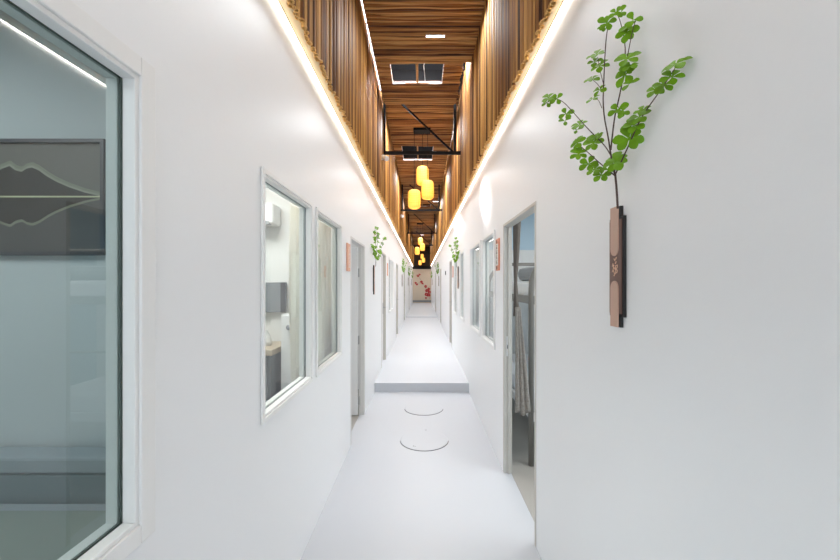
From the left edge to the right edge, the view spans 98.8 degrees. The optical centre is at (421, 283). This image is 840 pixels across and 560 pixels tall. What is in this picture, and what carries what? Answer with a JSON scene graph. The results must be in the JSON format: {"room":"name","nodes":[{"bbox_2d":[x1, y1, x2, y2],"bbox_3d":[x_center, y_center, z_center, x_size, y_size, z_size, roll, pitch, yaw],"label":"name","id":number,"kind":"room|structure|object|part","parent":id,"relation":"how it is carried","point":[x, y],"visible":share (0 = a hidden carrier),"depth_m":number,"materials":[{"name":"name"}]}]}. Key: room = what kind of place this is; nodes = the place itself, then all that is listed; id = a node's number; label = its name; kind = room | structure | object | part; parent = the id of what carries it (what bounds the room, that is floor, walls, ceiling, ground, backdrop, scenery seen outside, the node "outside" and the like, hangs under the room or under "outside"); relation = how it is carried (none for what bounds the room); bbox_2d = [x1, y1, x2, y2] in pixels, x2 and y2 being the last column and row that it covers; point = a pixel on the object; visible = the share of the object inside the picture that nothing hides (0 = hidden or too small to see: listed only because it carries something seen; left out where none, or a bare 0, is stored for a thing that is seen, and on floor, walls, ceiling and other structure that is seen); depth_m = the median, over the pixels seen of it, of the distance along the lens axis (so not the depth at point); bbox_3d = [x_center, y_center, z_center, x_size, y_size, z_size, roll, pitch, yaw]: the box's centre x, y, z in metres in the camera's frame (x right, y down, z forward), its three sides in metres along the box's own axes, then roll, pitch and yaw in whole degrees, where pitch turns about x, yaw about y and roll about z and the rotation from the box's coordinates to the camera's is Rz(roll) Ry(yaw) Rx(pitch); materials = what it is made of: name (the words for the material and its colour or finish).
{"room":"corridor","nodes":[
{"label":"corridor","id":0,"kind":"room"},
{"bbox_2d":[0,10,105,446],"bbox_3d":[-1.965,0.210,1.430,2.470,2.620,0.060,0,0,0],"label":"wall","id":1,"kind":"structure","parent":0,"point":[53,308],"depth_m":1.40,"materials":[{"name":"white"}]},
{"bbox_2d":[0,138,105,255],"bbox_3d":[-1.635,-0.333,1.382,0.840,0.445,0.018,0,0,0],"label":"mountain painting","id":2,"kind":"object","parent":1,"relation":"attached to","point":[53,190],"visible":0.97,"depth_m":1.39,"materials":[{"name":"grey"}]},
{"bbox_2d":[71,0,412,559],"bbox_3d":[-0.700,0.099,11.750,0.060,2.842,28.500,0,0,0],"label":"wall","id":3,"kind":"structure","parent":0,"point":[236,94],"depth_m":1.27,"materials":[{"name":"white paint"}]},
{"bbox_2d":[0,0,154,559],"bbox_3d":[-0.696,0.038,0.147,0.075,1.143,1.485,0,0,0],"label":"window","id":4,"kind":"structure","parent":3,"relation":"in","point":[130,79],"depth_m":0.83,"materials":[{"name":"white"}]},
{"bbox_2d":[261,167,312,424],"bbox_3d":[-0.696,0.050,1.837,0.075,1.074,0.689,0,0,0],"label":"window","id":5,"kind":"structure","parent":3,"relation":"in","point":[269,408],"depth_m":2.10,"materials":[{"name":"white metal"}]},
{"bbox_2d":[316,207,341,376],"bbox_3d":[-0.696,0.050,2.620,0.075,1.074,0.714,0,0,0],"label":"window","id":6,"kind":"structure","parent":3,"relation":"in","point":[321,366],"depth_m":2.94,"materials":[{"name":"white metal"}]},
{"bbox_2d":[346,243,349,270],"bbox_3d":[-0.663,-0.240,3.245,0.014,0.250,0.130,0,0,0],"label":"room sign","id":7,"kind":"object","parent":3,"relation":"attached to","point":[347,244],"visible":1,"depth_m":3.18,"materials":[{"name":"brown"}]},
{"bbox_2d":[373,265,374,293],"bbox_3d":[-0.660,-0.057,4.950,0.019,0.400,0.084,0,0,0],"label":"vase","id":8,"kind":"object","parent":3,"relation":"attached to","point":[373,265],"visible":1,"depth_m":4.93,"materials":[{"name":"black"}]},
{"bbox_2d":[371,226,386,259],"bbox_3d":[-0.602,-0.511,4.899,0.083,0.545,0.489,0,0,15],"label":"leafy branch","id":9,"kind":"object","parent":3,"relation":"attached to","point":[376,228],"visible":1,"depth_m":4.88,"materials":[{"name":"green plant"}]},
{"bbox_2d":[381,251,385,367],"bbox_3d":[-0.702,0.426,6.300,0.101,1.933,0.700,0,0,0],"label":"door","id":10,"kind":"structure","parent":3,"relation":"in","point":[383,256],"depth_m":6.62,"materials":[{"name":"grey"}]},
{"bbox_2d":[389,258,391,312],"bbox_3d":[-0.696,0.025,7.500,0.075,1.124,0.544,0,0,0],"label":"window","id":11,"kind":"structure","parent":3,"relation":"in","point":[390,259],"depth_m":7.74,"materials":[{"name":"white"}]},
{"bbox_3d":[-0.701,0.025,7.500,0.006,1.074,0.494,0,0,0],"label":"pane","id":12,"kind":"part","parent":11,"relation":"part of","materials":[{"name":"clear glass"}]},
{"bbox_3d":[-0.679,0.025,7.500,0.030,1.080,0.500,0,0,0],"label":"frame","id":13,"kind":"part","parent":11,"relation":"part of","materials":[{"name":"white"}]},
{"bbox_2d":[392,260,393,309],"bbox_3d":[-0.696,0.025,8.100,0.075,1.124,0.544,0,0,0],"label":"window","id":14,"kind":"structure","parent":3,"relation":"in","point":[392,260],"depth_m":8.34,"materials":[{"name":"white"}]},
{"bbox_3d":[-0.679,0.025,8.100,0.030,1.080,0.500,0,0,0],"label":"frame","id":15,"kind":"part","parent":14,"relation":"part of","materials":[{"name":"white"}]},
{"bbox_2d":[396,263,397,333],"bbox_3d":[-0.702,0.426,9.675,0.101,1.933,0.750,0,0,0],"label":"door","id":16,"kind":"structure","parent":3,"relation":"in","point":[396,263],"depth_m":10.02,"materials":[{"name":"grey wood"}]},
{"bbox_2d":[404,272,404,319],"bbox_3d":[-0.702,0.426,13.675,0.101,1.933,0.750,0,0,0],"label":"door","id":17,"kind":"structure","parent":3,"relation":"in","point":[404,272],"depth_m":14.03,"materials":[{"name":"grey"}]},
{"bbox_2d":[265,187,358,388],"bbox_3d":[-1.965,0.210,7.670,2.470,2.620,8.780,0,0,0],"label":"wall","id":18,"kind":"structure","parent":0,"point":[276,238],"depth_m":3.28,"materials":[{"name":"white paint"}]},
{"bbox_2d":[265,203,280,226],"bbox_3d":[-1.680,-0.607,3.182,0.800,0.186,0.194,0,0,0],"label":"air conditioner","id":19,"kind":"object","parent":18,"relation":"attached to","point":[272,211],"visible":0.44,"depth_m":3.11,"materials":[{"name":"white plastic"}]},
{"bbox_2d":[265,282,286,312],"bbox_3d":[-1.619,0.120,3.248,0.802,0.270,0.061,0,0,0],"label":"television","id":20,"kind":"object","parent":18,"relation":"attached to","point":[275,292],"visible":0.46,"depth_m":3.22,"materials":[{"name":"grey plastic"}]},
{"bbox_2d":[289,203,331,382],"bbox_3d":[-0.802,-0.016,2.720,0.080,1.472,1.040,0,0,0],"label":"window curtain","id":21,"kind":"object","parent":18,"relation":"hanging from","point":[324,231],"visible":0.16,"depth_m":2.85,"materials":[{"name":"white fabric"}]},
{"bbox_2d":[351,236,364,414],"bbox_3d":[-1.064,0.535,3.790,0.796,1.970,0.820,0,0,0],"label":"door","id":22,"kind":"structure","parent":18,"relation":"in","point":[356,272],"depth_m":4.14,"materials":[{"name":"white"}]},
{"bbox_2d":[287,0,413,265],"bbox_3d":[-0.602,-2.101,11.748,0.063,1.658,28.509,0,0,0],"label":"wall","id":23,"kind":"structure","parent":0,"point":[336,32],"depth_m":3.25,"materials":[{"name":"brown wood"}]},
{"bbox_2d":[274,0,412,265],"bbox_3d":[-0.662,-1.287,11.700,0.012,0.012,28.400,0,0,0],"label":"led strip","id":24,"kind":"object","parent":23,"relation":"attached to","point":[276,1],"visible":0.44,"depth_m":2.29,"materials":[{"name":"white plastic"}]},
{"bbox_2d":[278,0,412,264],"bbox_3d":[-0.634,-1.303,11.750,0.071,0.018,28.500,0,0,0],"label":"trim","id":25,"kind":"structure","parent":23,"relation":"attached to","point":[295,24],"depth_m":2.29,"materials":[{"name":"beige"}]},
{"bbox_2d":[361,0,380,90],"bbox_3d":[-0.576,-2.700,3.250,0.013,0.013,3.560,0,0,0],"label":"tube","id":26,"kind":"object","parent":23,"relation":"attached to","point":[361,0],"visible":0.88,"depth_m":4.02,"materials":[{"name":"white plastic"}]},
{"bbox_2d":[382,155,388,160],"bbox_3d":[-0.551,-1.762,5.207,0.104,0.245,0.134,0,0,-41],"label":"spotlight","id":27,"kind":"object","parent":23,"relation":"attached to","point":[384,157],"visible":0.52,"depth_m":5.18,"materials":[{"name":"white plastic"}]},
{"bbox_2d":[351,389,358,430],"bbox_3d":[-1.965,1.571,11.750,2.470,0.098,28.500,0,0,0],"label":"floor","id":28,"kind":"structure","parent":0,"point":[354,418],"depth_m":4.07,"materials":[{"name":"grey"}]},
{"bbox_2d":[0,447,105,559],"bbox_3d":[-1.900,1.070,0.430,2.040,0.900,1.900,0,0,0],"label":"bed","id":29,"kind":"object","parent":28,"relation":"on","point":[52,499],"visible":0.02,"depth_m":1.28,"materials":[{"name":"grey fabric"}]},
{"bbox_3d":[-1.900,0.920,0.393,1.960,0.300,1.785,0,0,0],"label":"mattress","id":30,"kind":"part","parent":29,"relation":"part of","materials":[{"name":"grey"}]},
{"bbox_3d":[-1.900,1.100,1.330,2.000,0.840,0.080,0,0,0],"label":"headboard","id":31,"kind":"part","parent":29,"relation":"part of","materials":[{"name":"grey fabric"}]},
{"bbox_2d":[0,511,105,559],"bbox_3d":[-1.900,0.839,0.345,1.980,0.162,1.730,0,0,0],"label":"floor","id":32,"kind":"structure","parent":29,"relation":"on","point":[24,535],"depth_m":1.10,"materials":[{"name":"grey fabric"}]},
{"bbox_2d":[265,341,280,399],"bbox_3d":[-1.690,1.020,3.050,1.020,1.000,0.440,0,0,0],"label":"desk","id":33,"kind":"object","parent":28,"relation":"on","point":[272,352],"visible":0.17,"depth_m":2.91,"materials":[{"name":"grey wood"}]},
{"bbox_3d":[-1.460,0.830,2.870,0.460,0.480,0.020,0,0,0],"label":"door","id":34,"kind":"part","parent":33,"relation":"part of","materials":[{"name":"grey"}]},
{"bbox_2d":[265,330,271,345],"bbox_3d":[-1.330,0.454,3.050,0.110,0.130,0.110,0,0,0],"label":"jug","id":35,"kind":"object","parent":33,"relation":"on","point":[268,341],"visible":0.59,"depth_m":3.03,"materials":[{"name":"white ceramic"}]},
{"bbox_2d":[281,313,290,389],"bbox_3d":[-1.028,0.885,3.103,0.275,1.270,0.335,0,0,0],"label":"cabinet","id":36,"kind":"object","parent":28,"relation":"on","point":[285,333],"visible":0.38,"depth_m":2.96,"materials":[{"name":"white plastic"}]},
{"bbox_2d":[301,303,541,559],"bbox_3d":[-0.005,1.489,11.750,1.450,0.262,28.500,0,0,0],"label":"floor","id":37,"kind":"structure","parent":0,"point":[387,499],"depth_m":2.74,"materials":[{"name":"grey"}]},
{"bbox_2d":[405,402,442,415],"bbox_3d":[0.022,1.518,4.395,0.471,0.003,0.470,0,0,0],"label":"manhole cover","id":38,"kind":"object","parent":37,"relation":"on","point":[419,408],"depth_m":4.38,"materials":[{"name":"grey metal"}]},
{"bbox_2d":[400,430,448,450],"bbox_3d":[0.022,1.518,3.507,0.471,0.004,0.475,0,0,0],"label":"manhole cover","id":39,"kind":"object","parent":37,"relation":"on","point":[420,440],"depth_m":3.49,"materials":[{"name":"grey metal"}]},
{"bbox_2d":[413,246,430,302],"bbox_3d":[-0.005,-0.736,25.975,1.330,4.188,0.050,0,0,0],"label":"wall","id":40,"kind":"structure","parent":0,"point":[419,292],"depth_m":25.95,"materials":[{"name":"beige paint"}]},
{"bbox_2d":[413,266,430,268],"bbox_3d":[-0.005,-1.190,25.915,1.330,0.220,0.070,0,0,0],"label":"trim","id":41,"kind":"structure","parent":40,"relation":"attached to","point":[414,267],"depth_m":25.88,"materials":[{"name":"black metal"}]},
{"bbox_2d":[413,300,430,301],"bbox_3d":[-0.005,1.233,25.940,1.330,0.120,0.020,0,0,0],"label":"baseboard","id":42,"kind":"structure","parent":40,"relation":"attached to","point":[413,300],"depth_m":25.93,"materials":[{"name":"grey wood"}]},
{"bbox_2d":[415,274,430,298],"bbox_3d":[0.051,0.166,25.944,1.186,1.836,0.016,0,0,0],"label":"wall mural","id":43,"kind":"object","parent":40,"relation":"attached to","point":[421,282],"visible":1,"depth_m":25.94,"materials":[{"name":"red paint"}]},
{"bbox_2d":[386,92,459,244],"bbox_3d":[-0.009,-2.752,15.610,1.135,0.058,20.795,0,0,0],"label":"ceiling","id":44,"kind":"structure","parent":0,"point":[438,117],"depth_m":6.87,"materials":[{"name":"brown wood"}]},
{"bbox_2d":[401,146,432,159],"bbox_3d":[-0.090,-2.745,7.554,0.636,0.030,0.808,0,0,0],"label":"trim","id":45,"kind":"structure","parent":44,"relation":"attached to","point":[401,146],"depth_m":7.95,"materials":[{"name":"white paint"}]},
{"bbox_2d":[415,223,424,254],"bbox_3d":[-0.096,-2.023,16.216,0.458,1.410,0.333,0,0,0],"label":"pendant light","id":46,"kind":"object","parent":44,"relation":"hanging from","point":[420,240],"visible":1,"depth_m":16.14,"materials":[{"name":"yellow"}]},
{"bbox_2d":[408,128,433,208],"bbox_3d":[-0.016,-2.023,6.377,0.458,1.410,0.333,0,0,0],"label":"pendant light","id":47,"kind":"object","parent":44,"relation":"hanging from","point":[422,172],"visible":0.99,"depth_m":6.30,"materials":[{"name":"yellow"}]},
{"bbox_3d":[-0.135,-2.167,6.320,0.007,1.035,0.008,0,0,45],"label":"cord","id":48,"kind":"part","parent":47,"relation":"part of","materials":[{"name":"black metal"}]},
{"bbox_3d":[0.000,-2.707,6.360,0.300,0.043,0.180,0,0,0],"label":"ceiling plate","id":49,"kind":"part","parent":47,"relation":"part of","materials":[{"name":"black metal"}]},
{"bbox_3d":[0.100,-2.255,6.360,0.007,0.860,0.008,0,0,45],"label":"cord","id":50,"kind":"part","parent":47,"relation":"part of","materials":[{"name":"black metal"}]},
{"bbox_2d":[401,185,441,210],"bbox_3d":[-0.035,-2.375,9.900,1.180,0.733,0.044,0,0,0],"label":"steel frame","id":51,"kind":"object","parent":44,"relation":"hanging from","point":[438,208],"visible":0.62,"depth_m":9.88,"materials":[{"name":"black metal"}]},
{"bbox_3d":[0.470,-2.391,9.900,0.036,0.678,0.036,0,0,0],"label":"post","id":52,"kind":"part","parent":51,"relation":"part of","materials":[{"name":"black metal"}]},
{"bbox_2d":[418,254,424,264],"bbox_3d":[-0.016,-2.023,25.116,0.458,1.410,0.333,0,0,0],"label":"pendant light","id":53,"kind":"object","parent":44,"relation":"hanging from","point":[420,262],"visible":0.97,"depth_m":25.02,"materials":[{"name":"yellow"}]},
{"bbox_2d":[383,101,460,154],"bbox_3d":[-0.035,-2.335,5.360,1.220,0.813,0.044,0,0,0],"label":"steel frame","id":54,"kind":"object","parent":44,"relation":"hanging from","point":[451,152],"visible":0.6,"depth_m":5.34,"materials":[{"name":"black metal"}]},
{"bbox_3d":[-0.560,-2.351,5.360,0.036,0.758,0.036,0,0,0],"label":"post","id":55,"kind":"part","parent":54,"relation":"part of","materials":[{"name":"black metal"}]},
{"bbox_3d":[0.490,-2.351,5.360,0.036,0.758,0.036,0,0,0],"label":"post","id":56,"kind":"part","parent":54,"relation":"part of","materials":[{"name":"black metal"}]},
{"bbox_2d":[407,214,436,233],"bbox_3d":[-0.012,-2.350,14.000,1.180,0.783,0.044,0,0,0],"label":"steel frame","id":57,"kind":"object","parent":44,"relation":"hanging from","point":[408,232],"visible":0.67,"depth_m":13.98,"materials":[{"name":"black metal"}]},
{"bbox_2d":[411,231,432,245],"bbox_3d":[-0.012,-2.360,18.600,1.180,0.763,0.044,0,0,0],"label":"steel frame","id":58,"kind":"object","parent":44,"relation":"hanging from","point":[416,231],"visible":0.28,"depth_m":18.58,"materials":[{"name":"black metal"}]},
{"bbox_2d":[362,0,484,103],"bbox_3d":[0.027,-2.622,1.358,1.162,0.057,7.716,0,0,0],"label":"ceiling","id":59,"kind":"structure","parent":0,"point":[398,29],"depth_m":3.85,"materials":[{"name":"brown wood"}]},
{"bbox_2d":[390,64,443,83],"bbox_3d":[-0.060,-2.615,4.469,0.646,0.030,0.438,0,0,0],"label":"trim","id":60,"kind":"structure","parent":59,"relation":"attached to","point":[390,64],"depth_m":4.68,"materials":[{"name":"white paint"}]},
{"bbox_2d":[426,34,444,37],"bbox_3d":[0.140,-2.598,3.770,0.204,0.013,0.040,0,0,0],"label":"recessed light","id":61,"kind":"object","parent":59,"relation":"in","point":[427,35],"visible":1,"depth_m":3.76,"materials":[{"name":"white plastic"}]},
{"bbox_2d":[391,63,465,204],"bbox_3d":[0.000,-2.511,11.780,1.900,2.458,28.560,0,0,0],"label":"roof","id":62,"kind":"structure","parent":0,"point":[400,72],"depth_m":6.32,"materials":[{"name":"black"}]},
{"bbox_2d":[430,0,556,265],"bbox_3d":[0.602,-2.101,11.750,0.062,1.658,28.501,0,0,0],"label":"wall","id":63,"kind":"structure","parent":0,"point":[509,30],"depth_m":3.25,"materials":[{"name":"brown wood"}]},
{"bbox_2d":[476,213,533,353],"bbox_3d":[2.060,0.210,5.330,2.680,2.620,0.060,0,0,0],"label":"wall","id":64,"kind":"structure","parent":0,"point":[525,256],"depth_m":5.30,"materials":[{"name":"white"}]},
{"bbox_2d":[511,387,533,519],"bbox_3d":[2.060,1.571,11.750,2.680,0.098,28.500,0,0,0],"label":"floor","id":65,"kind":"structure","parent":0,"point":[522,473],"depth_m":3.10,"materials":[{"name":"grey"}]},
{"bbox_2d":[489,263,533,466],"bbox_3d":[1.433,0.614,3.985,1.080,1.813,1.976,0,0,0],"label":"bunk bed","id":66,"kind":"object","parent":65,"relation":"on","point":[526,286],"visible":0.14,"depth_m":3.01,"materials":[{"name":"beige metal"}]},
{"bbox_3d":[1.433,0.135,3.978,1.035,0.070,1.945,0,0,0],"label":"bed rail","id":67,"kind":"part","parent":66,"relation":"part of","materials":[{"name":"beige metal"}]},
{"bbox_3d":[1.433,0.614,4.950,1.080,1.813,0.046,0,0,0],"label":"frame","id":68,"kind":"part","parent":66,"relation":"part of","materials":[{"name":"beige metal"}]},
{"bbox_3d":[1.435,1.030,3.980,0.950,0.160,1.860,0,0,0],"label":"mattress","id":69,"kind":"part","parent":66,"relation":"part of","materials":[{"name":"white fabric"}]},
{"bbox_3d":[1.433,1.115,3.978,1.035,0.070,1.945,0,0,0],"label":"bed rail","id":70,"kind":"part","parent":66,"relation":"part of","materials":[{"name":"white plastic"}]},
{"bbox_3d":[1.435,0.050,3.980,0.950,0.160,1.860,0,0,0],"label":"mattress","id":71,"kind":"part","parent":66,"relation":"part of","materials":[{"name":"white fabric"}]},
{"bbox_2d":[515,307,530,415],"bbox_3d":[0.828,0.632,2.942,0.134,0.886,0.026,0,0,0],"label":"curtain","id":72,"kind":"object","parent":66,"relation":"hanging from","point":[522,398],"visible":1,"depth_m":2.93,"materials":[{"name":"fabric"}]},
{"bbox_2d":[518,266,533,280],"bbox_3d":[1.435,-0.095,3.360,0.950,0.130,0.580,0,0,0],"label":"bedding","id":73,"kind":"object","parent":66,"relation":"on","point":[524,274],"depth_m":3.38,"materials":[{"name":"grey fabric"}]},
{"bbox_3d":[1.433,0.614,3.020,1.080,1.813,0.046,0,0,0],"label":"frame","id":74,"kind":"part","parent":66,"relation":"part of","materials":[{"name":"beige metal"}]},
{"bbox_2d":[431,0,839,559],"bbox_3d":[0.690,0.099,11.750,0.060,2.842,28.500,0,0,0],"label":"wall","id":75,"kind":"structure","parent":0,"point":[705,425],"depth_m":0.91,"materials":[{"name":"white paint"}]},
{"bbox_2d":[435,273,435,311],"bbox_3d":[0.692,0.409,17.350,0.101,1.898,0.700,0,0,0],"label":"door","id":76,"kind":"structure","parent":75,"relation":"in","point":[435,273],"depth_m":17.68,"materials":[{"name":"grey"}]},
{"bbox_2d":[440,269,440,322],"bbox_3d":[0.692,0.426,12.650,0.101,1.933,0.700,0,0,0],"label":"door","id":77,"kind":"structure","parent":75,"relation":"in","point":[440,269],"depth_m":12.98,"materials":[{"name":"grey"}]},
{"bbox_2d":[449,260,451,342],"bbox_3d":[0.692,0.426,8.275,0.101,1.933,0.650,0,0,0],"label":"door","id":78,"kind":"structure","parent":75,"relation":"in","point":[450,262],"depth_m":8.58,"materials":[{"name":"grey wood"}]},
{"bbox_2d":[449,237,459,266],"bbox_3d":[0.592,-0.571,6.450,0.081,0.545,0.489,0,0,-16],"label":"leafy branch","id":79,"kind":"object","parent":75,"relation":"attached to","point":[457,241],"visible":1,"depth_m":6.44,"materials":[{"name":"green plant"}]},
{"bbox_2d":[454,257,456,315],"bbox_3d":[0.685,0.025,7.075,0.075,1.140,0.610,0,0,0],"label":"window","id":80,"kind":"structure","parent":75,"relation":"in","point":[455,267],"depth_m":7.34,"materials":[{"name":"white"}]},
{"bbox_3d":[0.669,0.025,7.075,0.030,1.080,0.550,0,0,0],"label":"frame","id":81,"kind":"part","parent":80,"relation":"part of","materials":[{"name":"white"}]},
{"bbox_2d":[457,266,458,288],"bbox_3d":[0.650,-0.117,6.500,0.019,0.400,0.084,0,0,0],"label":"vase","id":82,"kind":"object","parent":75,"relation":"attached to","point":[457,266],"visible":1,"depth_m":6.48,"materials":[{"name":"brown"}]},
{"bbox_2d":[459,249,463,321],"bbox_3d":[0.685,0.025,5.925,0.075,1.140,0.610,0,0,0],"label":"window","id":83,"kind":"structure","parent":75,"relation":"in","point":[461,254],"depth_m":6.19,"materials":[{"name":"white"}]},
{"bbox_3d":[0.669,0.025,5.925,0.030,1.080,0.550,0,0,0],"label":"frame","id":84,"kind":"part","parent":83,"relation":"part of","materials":[{"name":"white metal"}]},
{"bbox_3d":[0.691,0.025,5.925,0.006,1.074,0.544,0,0,0],"label":"pane","id":85,"kind":"part","parent":83,"relation":"part of","materials":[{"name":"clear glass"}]},
{"bbox_2d":[470,240,480,336],"bbox_3d":[0.685,0.050,4.470,0.075,1.090,0.840,0,0,0],"label":"window","id":86,"kind":"structure","parent":75,"relation":"in","point":[477,245],"depth_m":4.85,"materials":[{"name":"white metal"}]},
{"bbox_2d":[482,229,494,349],"bbox_3d":[0.685,0.050,3.575,0.075,1.090,0.670,0,0,0],"label":"window","id":87,"kind":"structure","parent":75,"relation":"in","point":[489,340],"depth_m":3.87,"materials":[{"name":"white metal"}]},
{"bbox_2d":[431,0,563,264],"bbox_3d":[0.629,-1.303,11.750,0.061,0.018,28.500,0,0,0],"label":"trim","id":88,"kind":"structure","parent":75,"relation":"attached to","point":[547,25],"depth_m":2.27,"materials":[{"name":"beige"}]},
{"bbox_2d":[495,238,499,270],"bbox_3d":[0.652,-0.253,3.105,0.016,0.275,0.120,0,0,0],"label":"room sign","id":89,"kind":"object","parent":75,"relation":"attached to","point":[497,246],"visible":1,"depth_m":3.08,"materials":[{"name":"orange metal"}]},
{"bbox_2d":[432,0,567,263],"bbox_3d":[0.652,-1.287,11.700,0.012,0.012,28.400,0,0,0],"label":"led strip","id":90,"kind":"object","parent":75,"relation":"attached to","point":[564,1],"visible":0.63,"depth_m":2.30,"materials":[{"name":"white plastic"}]},
{"bbox_2d":[513,222,520,315],"bbox_3d":[0.797,-0.205,3.013,0.060,0.950,0.094,0,0,0],"label":"door curtain","id":91,"kind":"object","parent":75,"relation":"hanging from","point":[516,228],"visible":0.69,"depth_m":2.98,"materials":[{"name":"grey fabric"}]},
{"bbox_2d":[503,201,535,546],"bbox_3d":[0.690,0.520,2.498,0.068,2.000,0.835,0,0,0],"label":"door","id":92,"kind":"structure","parent":75,"relation":"in","point":[507,227],"depth_m":2.89,"materials":[{"name":"grey"}]},
{"bbox_3d":[0.692,0.500,2.892,0.027,0.160,0.004,0,0,0],"label":"strike plate","id":93,"kind":"part","parent":92,"relation":"part of","materials":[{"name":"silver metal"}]},
{"bbox_2d":[542,5,692,208],"bbox_3d":[0.581,-0.552,1.145,0.094,0.634,0.568,0,0,-16],"label":"leafy branch","id":94,"kind":"object","parent":75,"relation":"attached to","point":[616,161],"visible":1,"depth_m":1.11,"materials":[{"name":"green plant"}]},
{"bbox_2d":[610,206,626,327],"bbox_3d":[0.650,-0.057,1.203,0.019,0.400,0.084,0,0,0],"label":"vase","id":95,"kind":"object","parent":75,"relation":"attached to","point":[618,221],"visible":0.99,"depth_m":1.18,"materials":[{"name":"black"}]},
{"bbox_3d":[0.647,-0.057,1.203,0.004,0.310,0.072,0,0,0],"label":"brown panel","id":96,"kind":"part","parent":95,"relation":"part of","materials":[{"name":"brown wood"}]}
]}

